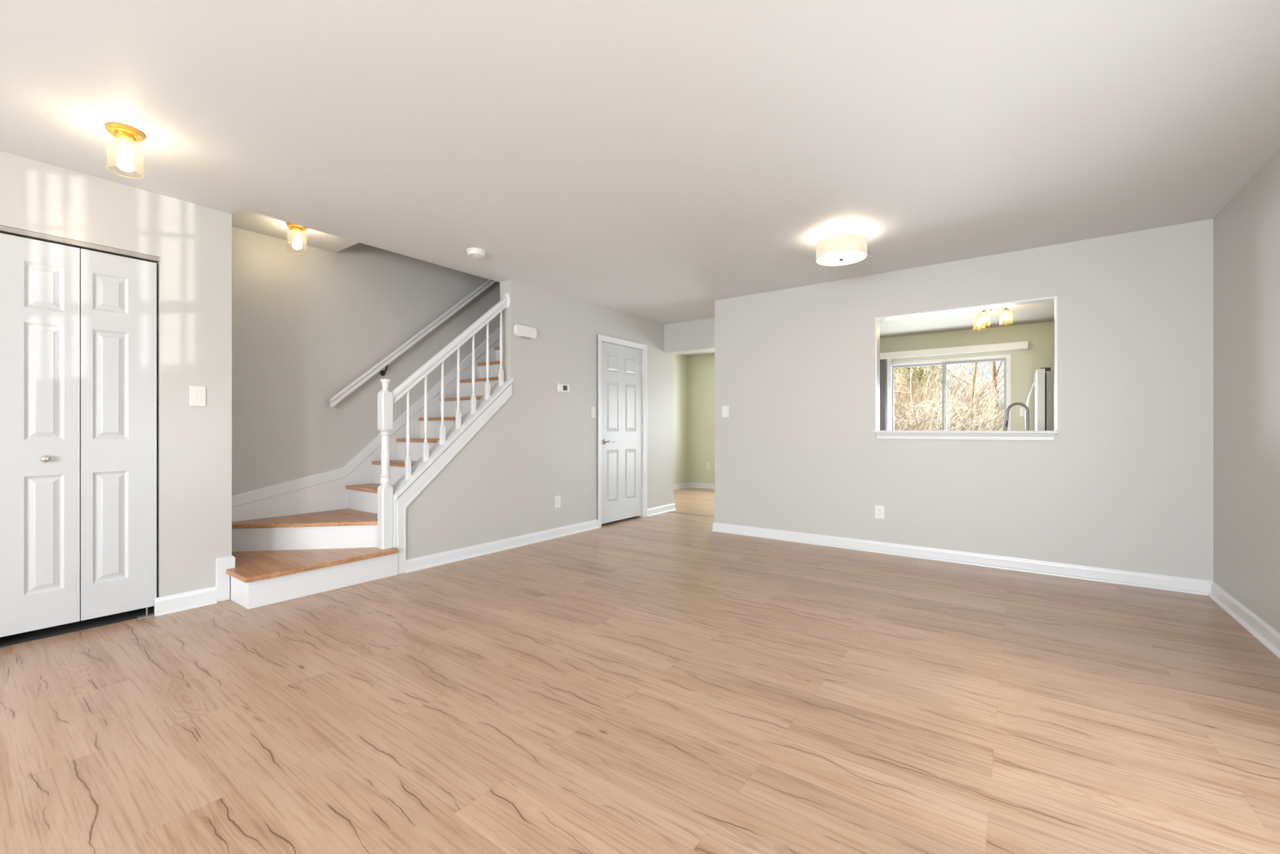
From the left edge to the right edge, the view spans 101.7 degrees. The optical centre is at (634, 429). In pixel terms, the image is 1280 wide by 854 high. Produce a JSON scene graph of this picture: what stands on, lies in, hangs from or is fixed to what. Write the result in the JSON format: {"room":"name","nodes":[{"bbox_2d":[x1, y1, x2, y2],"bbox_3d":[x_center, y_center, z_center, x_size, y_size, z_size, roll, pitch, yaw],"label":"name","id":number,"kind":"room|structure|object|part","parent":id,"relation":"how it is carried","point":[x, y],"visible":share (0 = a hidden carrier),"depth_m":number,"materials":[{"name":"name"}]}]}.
{"room":"empty living room","nodes":[
{"label":"empty living room","id":0,"kind":"room"},
{"bbox_2d":[0,151,231,647],"bbox_3d":[-4.198,-0.148,1.825,0.879,2.440,4.341,0,0,36],"label":"wall","id":1,"kind":"structure","parent":0,"point":[193,242],"depth_m":3.09,"materials":[{"name":"beige paint"}]},
{"bbox_2d":[0,225,159,636],"bbox_3d":[-2.954,0.035,2.783,0.072,2.073,0.630,0,0,36],"label":"door","id":2,"kind":"structure","parent":1,"relation":"in","point":[78,326],"depth_m":2.76,"materials":[{"name":"white paint"}]},
{"bbox_3d":[-3.015,0.149,2.671,0.038,0.037,0.037,0,0,36],"label":"knob","id":3,"kind":"part","parent":2,"relation":"part of","materials":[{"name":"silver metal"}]},
{"bbox_2d":[154,586,217,616],"bbox_3d":[-2.676,1.022,3.118,0.030,0.100,0.286,0,0,36],"label":"baseboard","id":4,"kind":"structure","parent":1,"relation":"attached to","point":[167,604],"depth_m":3.11,"materials":[{"name":"white paint"}]},
{"bbox_2d":[189,385,205,406],"bbox_3d":[-2.651,-0.205,3.168,0.010,0.124,0.078,0,0,36],"label":"light switch","id":5,"kind":"object","parent":1,"relation":"attached to","point":[197,393],"visible":1,"depth_m":3.17,"materials":[{"name":"white plastic"}]},
{"bbox_2d":[215,555,235,602],"bbox_3d":[-2.632,0.935,3.325,0.175,0.275,0.098,0,0,36],"label":"baseboard","id":6,"kind":"structure","parent":1,"relation":"attached to","point":[223,563],"depth_m":3.26,"materials":[{"name":"white paint"}]},
{"bbox_2d":[231,208,358,253],"bbox_3d":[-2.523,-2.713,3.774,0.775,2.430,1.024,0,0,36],"label":"ceiling","id":7,"kind":"structure","parent":0,"point":[242,219],"depth_m":3.95,"materials":[{"name":"paint"}]},
{"bbox_2d":[286,222,306,247],"bbox_3d":[-2.470,-1.403,3.820,0.127,0.191,0.127,0,0,36],"label":"ceiling light","id":8,"kind":"object","parent":7,"relation":"attached to","point":[296,242],"visible":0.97,"depth_m":3.81,"materials":[{"name":"gold metal"}]},
{"bbox_3d":[-2.470,-1.384,3.820,0.056,0.096,0.056,0,0,36],"label":"bulb","id":9,"kind":"part","parent":8,"relation":"part of","materials":[{"name":"white glass"}]},
{"bbox_3d":[-2.470,-1.479,3.820,0.127,0.037,0.127,0,0,36],"label":"plate","id":10,"kind":"part","parent":8,"relation":"part of","materials":[{"name":"gold metal"}]},
{"bbox_2d":[294,229,299,235],"bbox_3d":[-2.470,-1.446,3.820,0.030,0.030,0.030,0,0,36],"label":"socket","id":11,"kind":"object","parent":8,"relation":"attached to","point":[296,231],"depth_m":3.81,"materials":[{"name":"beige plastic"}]},
{"bbox_2d":[231,226,499,551],"bbox_3d":[-1.915,-1.428,5.348,0.120,5.000,4.279,0,0,36],"label":"wall","id":12,"kind":"structure","parent":0,"point":[308,322],"depth_m":4.33,"materials":[{"name":"beige paint"}]},
{"bbox_2d":[328,279,495,407],"bbox_3d":[-1.868,-1.164,5.221,0.105,1.961,2.228,0,0,36],"label":"wall handrail","id":13,"kind":"object","parent":12,"relation":"attached to","point":[394,354],"visible":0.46,"depth_m":4.80,"materials":[{"name":"white paint"}]},
{"bbox_2d":[392,279,673,559],"bbox_3d":[-0.679,-0.148,5.469,0.153,2.440,3.854,0,0,36],"label":"wall","id":14,"kind":"structure","parent":0,"point":[540,446],"depth_m":5.03,"materials":[{"name":"beige paint"}]},
{"bbox_2d":[396,383,511,573],"bbox_3d":[-1.434,0.326,4.302,0.020,1.493,1.079,0,0,36],"label":"trim","id":15,"kind":"structure","parent":14,"relation":"attached to","point":[420,483],"depth_m":4.10,"materials":[{"name":"white paint"}]},
{"bbox_2d":[404,519,599,573],"bbox_3d":[-1.055,1.026,4.807,0.030,0.092,2.225,0,0,36],"label":"baseboard","id":16,"kind":"structure","parent":14,"relation":"attached to","point":[414,564],"depth_m":4.56,"materials":[{"name":"white paint"}]},
{"bbox_2d":[513,324,537,338],"bbox_3d":[-1.012,-0.912,4.856,0.040,0.112,0.260,0,0,36],"label":"door chime","id":17,"kind":"object","parent":14,"relation":"attached to","point":[522,331],"visible":1,"depth_m":4.83,"materials":[{"name":"white plastic"}]},
{"bbox_2d":[555,495,560,507],"bbox_3d":[-0.764,0.720,5.217,0.010,0.118,0.075,0,0,36],"label":"wall outlet","id":18,"kind":"object","parent":14,"relation":"attached to","point":[557,499],"visible":1,"depth_m":5.21,"materials":[{"name":"white plastic"}]},
{"bbox_2d":[557,383,569,392],"bbox_3d":[-0.714,-0.422,5.271,0.025,0.084,0.155,0,0,36],"label":"thermostat","id":19,"kind":"object","parent":14,"relation":"attached to","point":[564,388],"visible":1,"depth_m":5.26,"materials":[{"name":"white plastic"}]},
{"bbox_2d":[591,406,595,417],"bbox_3d":[-0.440,-0.190,5.654,0.010,0.118,0.075,0,0,36],"label":"light switch","id":20,"kind":"object","parent":14,"relation":"attached to","point":[593,408],"visible":1,"depth_m":5.65,"materials":[{"name":"beige plastic"}]},
{"bbox_2d":[601,341,643,524],"bbox_3d":[-0.128,0.033,6.085,0.094,2.026,0.798,0,0,36],"label":"door","id":21,"kind":"structure","parent":14,"relation":"in","point":[622,368],"depth_m":6.08,"materials":[{"name":"white paint"}]},
{"bbox_3d":[-0.281,0.134,5.849,0.059,0.060,0.160,0,0,36],"label":"lever handle","id":22,"kind":"part","parent":21,"relation":"part of","materials":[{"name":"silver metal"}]},
{"bbox_2d":[597,333,647,527],"bbox_3d":[-0.164,0.012,6.111,0.130,2.120,0.930,0,0,36],"label":"trim","id":23,"kind":"structure","parent":14,"relation":"attached to","point":[643,348],"depth_m":6.25,"materials":[{"name":"white paint"}]},
{"bbox_2d":[647,502,675,516],"bbox_3d":[0.355,1.026,6.712,0.030,0.092,0.651,0,0,36],"label":"baseboard","id":24,"kind":"structure","parent":14,"relation":"attached to","point":[670,507],"depth_m":6.70,"materials":[{"name":"white paint"}]},
{"bbox_2d":[0,487,1279,853],"bbox_3d":[-0.043,1.132,3.297,6.248,0.120,11.890,0,0,36],"label":"floor","id":25,"kind":"structure","parent":0,"point":[667,682],"depth_m":1.97,"materials":[{"name":"laminate"}]},
{"bbox_2d":[226,328,513,608],"bbox_3d":[-1.641,-0.304,4.783,0.992,2.751,3.528,0,0,36],"label":"staircase","id":26,"kind":"structure","parent":25,"relation":"on","point":[316,533],"depth_m":3.95,"materials":[{"name":"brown wood"}]},
{"bbox_3d":[-2.085,-0.537,4.989,0.009,2.281,3.259,0,0,36],"label":"skirting moulding","id":27,"kind":"part","parent":26,"relation":"part of","materials":[{"name":"white paint"}]},
{"bbox_2d":[377,292,510,549],"bbox_3d":[-1.520,-0.192,4.305,0.110,2.132,1.176,0,0,36],"label":"stair railing","id":28,"kind":"object","parent":26,"relation":"on","point":[386,398],"visible":0.98,"depth_m":4.05,"materials":[{"name":"white paint"}]},
{"bbox_3d":[-1.844,0.248,3.865,0.085,1.252,0.083,0,0,36],"label":"newel post","id":29,"kind":"part","parent":28,"relation":"part of","materials":[{"name":"white paint"}]},
{"bbox_3d":[-1.500,-0.700,4.331,0.062,1.031,1.079,0,0,36],"label":"handrail","id":30,"kind":"part","parent":28,"relation":"part of","materials":[{"name":"white paint"}]},
{"bbox_2d":[667,511,714,517],"bbox_3d":[1.034,1.069,6.375,1.522,0.006,0.050,0,0,36],"label":"trim","id":31,"kind":"structure","parent":25,"relation":"on","point":[668,511],"depth_m":6.61,"materials":[{"name":"beige wood"}]},
{"bbox_2d":[1025,367,1054,430],"bbox_3d":[5.135,0.175,6.090,0.909,1.755,0.900,0,0,36],"label":"refrigerator","id":32,"kind":"object","parent":25,"relation":"on","point":[1043,384],"visible":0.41,"depth_m":5.91,"materials":[{"name":"grey paint"}]},
{"bbox_3d":[4.785,-0.148,6.293,0.106,0.887,0.026,0,0,36],"label":"handle","id":33,"kind":"part","parent":32,"relation":"part of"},
{"bbox_3d":[5.016,-0.170,6.461,0.082,1.045,0.446,0,0,36],"label":"door","id":34,"kind":"part","parent":32,"relation":"part of","materials":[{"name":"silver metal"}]},
{"bbox_3d":[4.745,-0.170,6.096,0.082,1.045,0.446,0,0,36],"label":"door","id":35,"kind":"part","parent":32,"relation":"part of","materials":[{"name":"silver metal"}]},
{"bbox_3d":[3.239,0.637,4.308,1.922,0.871,0.629,0,0,36],"label":"cabinet","id":36,"kind":"object","parent":25,"relation":"on","visible":0},
{"bbox_3d":[3.232,0.181,4.323,1.953,0.038,0.645,0,0,36],"label":"countertop","id":37,"kind":"structure","parent":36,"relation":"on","visible":0},
{"bbox_2d":[1002,402,1029,430],"bbox_3d":[3.165,-0.032,4.266,0.054,0.386,0.264,0,0,-39],"label":"faucet","id":38,"kind":"object","parent":37,"relation":"on","point":[1006,416],"visible":0.56,"depth_m":4.29,"materials":[{"name":"metal"}]},
{"bbox_2d":[0,0,1279,356],"bbox_3d":[-0.043,-1.493,3.297,6.248,0.250,11.890,0,0,36],"label":"ceiling","id":39,"kind":"structure","parent":0,"point":[661,162],"depth_m":2.33,"materials":[{"name":"paint"}]},
{"bbox_2d":[105,122,144,166],"bbox_3d":[-2.328,-1.273,2.385,0.127,0.191,0.127,0,0,36],"label":"ceiling light","id":40,"kind":"object","parent":39,"relation":"attached to","point":[127,135],"visible":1,"depth_m":2.37,"materials":[{"name":"gold metal"}]},
{"bbox_3d":[-2.328,-1.349,2.385,0.127,0.037,0.127,0,0,36],"label":"plate","id":41,"kind":"part","parent":40,"relation":"part of","materials":[{"name":"gold metal"}]},
{"bbox_2d":[120,137,129,146],"bbox_3d":[-2.328,-1.316,2.385,0.030,0.030,0.030,0,0,36],"label":"socket","id":42,"kind":"object","parent":40,"relation":"attached to","point":[125,141],"depth_m":2.38,"materials":[{"name":"beige plastic"}]},
{"bbox_3d":[-2.328,-1.254,2.385,0.056,0.096,0.056,0,0,36],"label":"bulb","id":43,"kind":"part","parent":40,"relation":"part of","materials":[{"name":"white glass"}]},
{"bbox_2d":[466,248,485,258],"bbox_3d":[-1.210,-1.345,3.989,0.140,0.045,0.140,0,0,36],"label":"smoke detector","id":44,"kind":"object","parent":39,"relation":"attached to","point":[475,253],"visible":1,"depth_m":3.95,"materials":[{"name":"white plastic"}]},
{"bbox_2d":[815,231,867,266],"bbox_3d":[1.450,-1.275,3.651,0.335,0.186,0.335,0,0,36],"label":"drum ceiling light","id":45,"kind":"object","parent":39,"relation":"attached to","point":[842,247],"visible":1,"depth_m":3.55,"materials":[{"name":"white fabric"}]},
{"bbox_2d":[816,250,866,265],"bbox_3d":[1.450,-1.199,3.651,0.325,0.010,0.325,0,0,36],"label":"diffuser","id":46,"kind":"object","parent":45,"relation":"attached to","point":[825,257],"depth_m":3.62,"materials":[{"name":"white glass"}]},
{"bbox_2d":[975,306,1009,325],"bbox_3d":[4.032,-1.263,5.870,0.329,0.210,0.356,0,0,22],"label":"kitchen ceiling light","id":47,"kind":"object","parent":39,"relation":"attached to","point":[1006,316],"visible":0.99,"depth_m":5.79,"materials":[{"name":"white glass"}]},
{"bbox_3d":[3.982,-1.250,6.017,0.056,0.096,0.056,0,0,36],"label":"bulb","id":48,"kind":"part","parent":47,"relation":"part of","materials":[{"name":"white glass"}]},
{"bbox_3d":[3.896,-1.250,5.807,0.056,0.096,0.056,0,0,36],"label":"bulb","id":49,"kind":"part","parent":47,"relation":"part of","materials":[{"name":"white glass"}]},
{"bbox_3d":[4.083,-1.250,5.724,0.056,0.096,0.056,0,0,36],"label":"bulb","id":50,"kind":"part","parent":47,"relation":"part of","materials":[{"name":"white glass"}]},
{"bbox_2d":[673,354,688,484],"bbox_3d":[0.206,-0.148,8.786,0.120,2.440,2.530,0,0,36],"label":"wall","id":51,"kind":"structure","parent":0,"point":[680,362],"depth_m":9.55,"materials":[{"name":"green paint"}]},
{"bbox_2d":[673,482,688,489],"bbox_3d":[0.266,1.026,8.741,0.030,0.092,2.530,0,0,36],"label":"baseboard","id":52,"kind":"structure","parent":51,"relation":"attached to","point":[683,485],"depth_m":9.53,"materials":[{"name":"white paint"}]},
{"bbox_2d":[663,317,714,355],"bbox_3d":[1.071,-1.184,6.425,1.522,0.368,0.236,0,0,36],"label":"wall header","id":53,"kind":"structure","parent":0,"point":[695,335],"depth_m":6.57,"materials":[{"name":"beige paint"}]},
{"bbox_2d":[688,321,1054,485],"bbox_3d":[3.457,-0.148,8.028,6.008,2.440,0.120,0,0,36],"label":"wall","id":54,"kind":"structure","parent":0,"point":[1040,353],"depth_m":7.31,"materials":[{"name":"green paint"}]},
{"bbox_2d":[688,482,714,488],"bbox_3d":[2.352,1.026,8.752,3.310,0.092,0.030,0,0,36],"label":"baseboard","id":55,"kind":"structure","parent":54,"relation":"attached to","point":[697,485],"depth_m":9.58,"materials":[{"name":"white paint"}]},
{"bbox_2d":[706,462,710,468],"bbox_3d":[1.353,0.652,9.504,0.075,0.118,0.010,0,0,36],"label":"wall outlet","id":56,"kind":"object","parent":54,"relation":"attached to","point":[708,463],"visible":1,"depth_m":9.50,"materials":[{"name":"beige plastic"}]},
{"bbox_2d":[891,354,1010,430],"bbox_3d":[4.378,0.031,7.321,1.480,2.042,0.102,0,0,36],"label":"window","id":57,"kind":"structure","parent":54,"relation":"in","point":[1006,357],"depth_m":7.28,"materials":[{"name":"white plastic"}]},
{"bbox_3d":[4.114,0.031,7.542,0.692,1.962,0.030,0,0,36],"label":"sash","id":58,"kind":"part","parent":57,"relation":"part of","materials":[{"name":"clear glass"}]},
{"bbox_3d":[4.627,0.031,7.113,0.732,1.962,0.030,0,0,36],"label":"sash","id":59,"kind":"part","parent":57,"relation":"part of","materials":[{"name":"clear glass"}]},
{"bbox_2d":[880,341,1028,430],"bbox_3d":[4.196,-0.044,7.323,2.135,2.172,0.135,0,0,36],"label":"vertical blinds","id":60,"kind":"object","parent":54,"relation":"attached to","point":[885,357],"visible":0.43,"depth_m":7.53,"materials":[{"name":"grey plastic"}]},
{"bbox_2d":[1019,407,1025,416],"bbox_3d":[5.051,-0.233,6.768,0.075,0.118,0.010,0,0,36],"label":"light switch","id":61,"kind":"object","parent":54,"relation":"attached to","point":[1022,410],"visible":0.88,"depth_m":6.77,"materials":[{"name":"white plastic"}]},
{"bbox_2d":[714,218,1213,581],"bbox_3d":[2.339,-0.148,4.500,3.608,2.440,0.120,0,0,36],"label":"wall","id":62,"kind":"structure","parent":0,"point":[1125,482],"depth_m":4.01,"materials":[{"name":"beige paint"}]},
{"bbox_2d":[722,405,728,417],"bbox_3d":[0.953,-0.190,5.445,0.078,0.122,0.010,0,0,36],"label":"light switch","id":63,"kind":"object","parent":62,"relation":"attached to","point":[725,408],"visible":1,"depth_m":5.44,"materials":[{"name":"white plastic"}]},
{"bbox_2d":[875,505,884,519],"bbox_3d":[2.149,0.720,4.560,0.078,0.116,0.010,0,0,36],"label":"wall outlet","id":64,"kind":"object","parent":62,"relation":"attached to","point":[879,509],"visible":1,"depth_m":4.56,"materials":[{"name":"white plastic"}]},
{"bbox_2d":[711,522,1213,595],"bbox_3d":[2.289,1.026,4.444,3.623,0.092,0.030,0,0,36],"label":"baseboard","id":65,"kind":"structure","parent":62,"relation":"attached to","point":[1197,586],"depth_m":4.07,"materials":[{"name":"white paint"}]},
{"bbox_2d":[873,430,1058,440],"bbox_3d":[2.641,0.044,4.242,1.252,0.076,0.176,0,0,36],"label":"trim","id":66,"kind":"structure","parent":62,"relation":"attached to","point":[1031,435],"depth_m":4.15,"materials":[{"name":"white paint"}]},
{"bbox_2d":[875,296,1057,430],"bbox_3d":[2.658,-0.489,4.265,1.244,0.993,0.126,0,0,36],"label":"trim","id":67,"kind":"structure","parent":62,"relation":"attached to","point":[877,320],"depth_m":4.29,"materials":[{"name":"white paint"}]},
{"bbox_2d":[1213,146,1279,632],"bbox_3d":[1.343,-0.148,0.019,0.120,2.440,8.269,0,0,36],"label":"wall","id":68,"kind":"structure","parent":0,"point":[1246,230],"depth_m":2.85,"materials":[{"name":"beige paint"}]},
{"bbox_2d":[1208,582,1279,658],"bbox_3d":[1.310,1.026,0.100,0.030,0.092,8.119,0,0,36],"label":"baseboard","id":69,"kind":"structure","parent":68,"relation":"attached to","point":[1265,633],"depth_m":2.82,"materials":[{"name":"white paint"}]},
{"label":"outside","id":70,"kind":"structure","parent":0,"visible":0},
{"bbox_3d":[28.911,0.872,30.669,90.000,1.600,66.300,0,0,36],"label":"ground","id":71,"kind":"structure","parent":70,"visible":0},
{"bbox_2d":[893,364,951,421],"bbox_3d":[10.259,-0.949,20.044,3.314,4.843,3.575,0,0,-21],"label":"leafy tree","id":72,"kind":"object","parent":71,"relation":"on","point":[920,374],"visible":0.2,"depth_m":19.22,"materials":[{"name":"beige plant"}]},
{"bbox_2d":[893,366,976,430],"bbox_3d":[7.055,-0.835,13.249,2.175,4.832,2.551,0,0,-27],"label":"bare tree","id":73,"kind":"object","parent":71,"relation":"on","point":[911,370],"visible":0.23,"depth_m":13.16,"materials":[{"name":"plant"}]},
{"bbox_2d":[893,360,1004,430],"bbox_3d":[10.753,-1.722,20.523,12.887,8.590,23.633,0,0,36],"label":"thicket","id":74,"kind":"object","parent":71,"relation":"on","point":[978,419],"visible":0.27,"depth_m":14.86,"materials":[{"name":"plant"}]},
{"bbox_2d":[907,360,1004,430],"bbox_3d":[8.612,-1.991,13.197,3.017,7.130,3.653,0,0,-31],"label":"bare tree","id":75,"kind":"object","parent":71,"relation":"on","point":[975,363],"visible":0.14,"depth_m":13.03,"materials":[{"name":"brown plant"}]},
{"bbox_2d":[991,360,1004,426],"bbox_3d":[13.608,-5.987,19.147,7.530,15.132,6.188,0,0,20],"label":"bare tree","id":76,"kind":"object","parent":71,"relation":"on","point":[992,362],"visible":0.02,"depth_m":19.72,"materials":[{"name":"brown plant"}]}
]}

